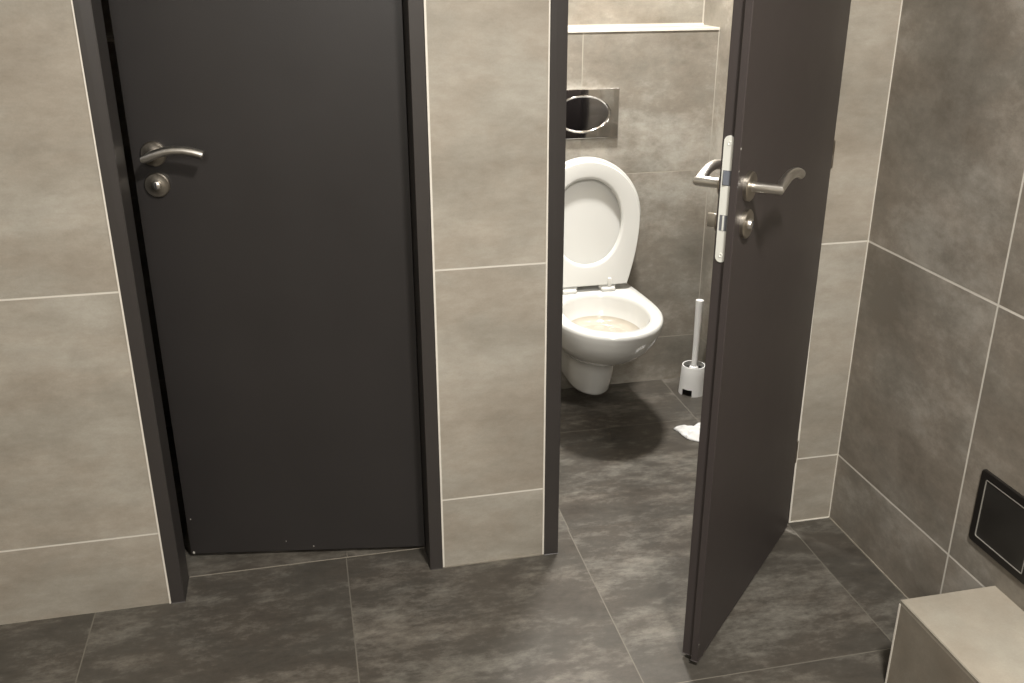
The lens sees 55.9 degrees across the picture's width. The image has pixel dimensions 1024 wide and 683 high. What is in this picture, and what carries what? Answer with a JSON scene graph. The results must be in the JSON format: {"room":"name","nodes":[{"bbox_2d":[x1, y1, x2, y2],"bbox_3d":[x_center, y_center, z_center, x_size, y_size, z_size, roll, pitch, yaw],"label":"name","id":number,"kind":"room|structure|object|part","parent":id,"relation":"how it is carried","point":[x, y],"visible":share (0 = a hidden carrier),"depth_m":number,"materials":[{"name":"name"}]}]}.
{"room":"public restroom","nodes":[
{"label":"public restroom","id":0,"kind":"room"},
{"bbox_2d":[101,0,718,426],"bbox_3d":[-0.335,-0.999,3.017,2.008,2.520,0.237,-5,23,-11],"label":"wall","id":1,"kind":"structure","parent":0,"point":[665,80],"depth_m":3.20,"materials":[{"name":"tile"}]},
{"bbox_2d":[107,23,719,41],"bbox_3d":[-0.314,-0.957,2.982,1.988,0.011,0.140,-5,23,-11],"label":"trim","id":2,"kind":"structure","parent":1,"relation":"attached to","point":[699,28],"depth_m":3.09,"materials":[{"name":"white plastic"}]},
{"bbox_2d":[566,88,619,139],"bbox_3d":[0.228,-0.736,3.119,0.245,0.159,0.018,-5,23,-11],"label":"flush plate","id":3,"kind":"object","parent":1,"relation":"attached to","point":[590,112],"visible":0.82,"depth_m":3.12,"materials":[{"name":"silver metal"}]},
{"bbox_2d":[561,157,662,394],"bbox_3d":[0.285,-0.167,3.073,0.376,0.760,0.545,-5,23,-11],"label":"toilet","id":4,"kind":"object","parent":1,"relation":"attached to","point":[607,323],"visible":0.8,"depth_m":3.18,"materials":[{"name":"white ceramic"}]},
{"bbox_3d":[0.248,-0.384,3.166,0.361,0.408,0.062,-5,23,-11],"label":"seat","id":5,"kind":"part","parent":4,"relation":"part of","materials":[{"name":"white plastic"}]},
{"bbox_3d":[0.243,-0.396,3.184,0.376,0.419,0.070,-5,23,-11],"label":"lid","id":6,"kind":"part","parent":4,"relation":"part of","materials":[{"name":"white plastic"}]},
{"bbox_3d":[0.286,0.036,3.155,0.358,0.324,0.545,-5,23,-11],"label":"bowl","id":7,"kind":"part","parent":4,"relation":"part of","materials":[{"name":"white ceramic"}]},
{"bbox_2d":[568,25,713,29],"bbox_3d":[0.209,-1.003,3.091,0.916,0.001,0.133,-5,23,-11],"label":"trim","id":8,"kind":"structure","parent":1,"relation":"on","point":[654,26],"depth_m":3.12,"materials":[{"name":"plastic"}]},
{"bbox_2d":[0,0,901,624],"bbox_3d":[-0.660,-0.566,1.953,3.138,2.520,0.100,-5,23,-11],"label":"wall","id":9,"kind":"structure","parent":0,"point":[79,532],"depth_m":2.17,"materials":[{"name":"tile"}]},
{"bbox_2d":[71,0,170,603],"bbox_3d":[-0.832,-0.310,1.960,0.004,2.040,0.005,-5,23,-11],"label":"trim","id":10,"kind":"structure","parent":9,"relation":"attached to","point":[71,0],"depth_m":2.06,"materials":[{"name":"white plastic"}]},
{"bbox_2d":[72,0,442,603],"bbox_3d":[-0.515,-0.357,2.072,0.668,2.042,0.110,-5,23,-11],"label":"door frame","id":11,"kind":"structure","parent":9,"relation":"attached to","point":[89,18],"depth_m":2.11,"materials":[{"name":"paint"}]},
{"bbox_2d":[108,0,424,553],"bbox_3d":[-0.536,-0.380,2.174,0.608,1.986,0.179,-1,22,-3],"label":"door","id":12,"kind":"structure","parent":9,"relation":"in","point":[268,139],"depth_m":2.23,"materials":[{"name":"laminate"}]},
{"bbox_3d":[-0.788,-0.345,2.138,0.021,0.021,0.009,-1,22,-3],"label":"release knob","id":13,"kind":"part","parent":12,"relation":"part of","materials":[{"name":"silver metal"}]},
{"bbox_3d":[-0.729,-0.409,2.089,0.134,0.037,0.066,-1,22,-3],"label":"lever","id":14,"kind":"part","parent":12,"relation":"part of","materials":[{"name":"silver metal"}]},
{"bbox_2d":[189,547,424,577],"bbox_3d":[-0.524,0.572,2.499,0.598,0.002,0.003,-5,23,-11],"label":"trim","id":15,"kind":"structure","parent":9,"relation":"attached to","point":[421,547],"depth_m":2.50,"materials":[{"name":"metal"}]},
{"bbox_2d":[423,0,444,566],"bbox_3d":[-0.177,-0.365,2.094,0.004,2.040,0.005,-5,23,-11],"label":"trim","id":16,"kind":"structure","parent":9,"relation":"attached to","point":[425,18],"depth_m":2.17,"materials":[{"name":"white plastic"}]},
{"bbox_2d":[443,554,543,567],"bbox_3d":[-0.047,0.568,2.502,0.266,0.003,0.004,-5,23,-11],"label":"trim","id":17,"kind":"structure","parent":9,"relation":"attached to","point":[535,554],"depth_m":2.50,"materials":[{"name":"tile"}]},
{"bbox_2d":[542,0,550,553],"bbox_3d":[0.079,-0.387,2.146,0.004,2.040,0.005,-5,23,-11],"label":"trim","id":18,"kind":"structure","parent":9,"relation":"attached to","point":[549,0],"depth_m":2.24,"materials":[{"name":"white plastic"}]},
{"bbox_2d":[544,0,794,554],"bbox_3d":[0.411,-0.435,2.261,0.700,2.042,0.110,-5,23,-11],"label":"door frame","id":19,"kind":"structure","parent":9,"relation":"attached to","point":[558,9],"depth_m":2.23,"materials":[{"name":"paint"}]},
{"bbox_2d":[682,0,850,662],"bbox_3d":[0.562,-0.319,2.010,0.173,1.985,0.651,13,26,30],"label":"door","id":20,"kind":"structure","parent":9,"relation":"in","point":[786,57],"depth_m":2.00,"materials":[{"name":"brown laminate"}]},
{"bbox_3d":[0.401,-0.325,1.847,0.060,0.037,0.134,13,26,30],"label":"lever","id":21,"kind":"part","parent":20,"relation":"part of","materials":[{"name":"silver metal"}]},
{"bbox_3d":[0.388,-0.257,1.756,0.021,0.235,0.003,13,26,30],"label":"lock plate","id":22,"kind":"part","parent":20,"relation":"part of","materials":[{"name":"silver metal"}]},
{"bbox_3d":[0.443,-0.217,1.789,0.009,0.021,0.021,13,26,30],"label":"release knob","id":23,"kind":"part","parent":20,"relation":"part of","materials":[{"name":"silver metal"}]},
{"bbox_3d":[0.494,-0.304,1.792,0.066,0.037,0.134,13,26,30],"label":"lever","id":24,"kind":"part","parent":20,"relation":"part of","materials":[{"name":"silver metal"}]},
{"bbox_2d":[789,293,815,521],"bbox_3d":[0.751,-0.444,2.283,0.033,2.040,0.005,-5,23,-11],"label":"trim","id":25,"kind":"structure","parent":9,"relation":"attached to","point":[815,293],"depth_m":2.56,"materials":[{"name":"white plastic"}]},
{"bbox_2d":[789,516,828,522],"bbox_3d":[0.825,0.495,2.680,0.124,0.002,0.004,-5,23,-11],"label":"trim","id":26,"kind":"structure","parent":9,"relation":"attached to","point":[827,516],"depth_m":2.68,"materials":[{"name":"white plastic"}]},
{"bbox_2d":[0,378,905,682],"bbox_3d":[-0.391,0.997,1.584,3.258,0.100,4.270,-5,23,-11],"label":"floor","id":27,"kind":"structure","parent":0,"point":[610,606],"depth_m":2.31,"materials":[{"name":"tile"}]},
{"bbox_2d":[674,423,699,441],"bbox_3d":[0.643,0.285,3.166,0.189,0.024,0.131,-10,24,-23],"label":"crumpled tissue","id":28,"kind":"object","parent":27,"relation":"on","point":[689,432],"visible":0.36,"depth_m":3.15,"materials":[{"name":"white paper"}]},
{"bbox_2d":[678,360,704,397],"bbox_3d":[0.645,0.131,3.439,0.096,0.106,0.096,-5,23,-11],"label":"brush holder","id":29,"kind":"object","parent":27,"relation":"on","point":[691,379],"visible":0.88,"depth_m":3.40,"materials":[{"name":"white plastic"}]},
{"bbox_2d":[685,299,703,368],"bbox_3d":[0.645,0.004,3.387,0.073,0.313,0.073,-5,23,-11],"label":"toilet brush","id":30,"kind":"object","parent":29,"relation":"on","point":[699,302],"visible":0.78,"depth_m":3.37,"materials":[{"name":"white plastic"}]},
{"bbox_3d":[0.648,-0.022,3.381,0.031,0.259,0.029,-5,23,-11],"label":"handle","id":31,"kind":"part","parent":30,"relation":"part of","materials":[{"name":"white plastic"}]},
{"bbox_2d":[885,586,1023,682],"bbox_3d":[1.091,0.934,1.303,0.224,0.223,1.669,-5,23,-11],"label":"tiled ledge","id":32,"kind":"object","parent":27,"relation":"on","point":[976,635],"visible":1,"depth_m":1.92,"materials":[{"name":"tile"}]},
{"bbox_2d":[698,0,1023,610],"bbox_3d":[1.129,-0.346,1.402,0.100,2.520,4.270,-5,23,-11],"label":"wall","id":33,"kind":"structure","parent":0,"point":[935,397],"depth_m":2.14,"materials":[{"name":"tile"}]},
{"bbox_2d":[699,0,719,297],"bbox_3d":[0.656,-1.063,3.171,0.004,2.520,0.140,-5,23,-11],"label":"trim","id":34,"kind":"structure","parent":33,"relation":"attached to","point":[704,0],"depth_m":3.24,"materials":[{"name":"metal"}]},
{"bbox_2d":[829,0,902,515],"bbox_3d":[0.883,-0.677,2.219,0.003,2.520,0.003,-5,23,-11],"label":"trim","id":35,"kind":"structure","parent":33,"relation":"attached to","point":[902,0],"depth_m":2.39,"materials":[{"name":"white plastic"}]},
{"bbox_2d":[829,517,908,598],"bbox_3d":[1.197,1.021,1.379,0.004,0.003,2.897,-5,23,-11],"label":"trim","id":36,"kind":"structure","parent":33,"relation":"attached to","point":[851,540],"depth_m":2.50,"materials":[{"name":"tile"}]},
{"bbox_2d":[969,469,1023,584],"bbox_3d":[1.017,0.380,1.989,0.009,0.173,0.181,-5,23,-11],"label":"hatch","id":37,"kind":"object","parent":33,"relation":"attached to","point":[997,524],"visible":1,"depth_m":2.00,"materials":[{"name":"black metal"}]},
{"bbox_3d":[1.018,0.380,1.989,0.008,0.134,0.142,-5,23,-11],"label":"panel","id":38,"kind":"part","parent":37,"relation":"part of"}
]}

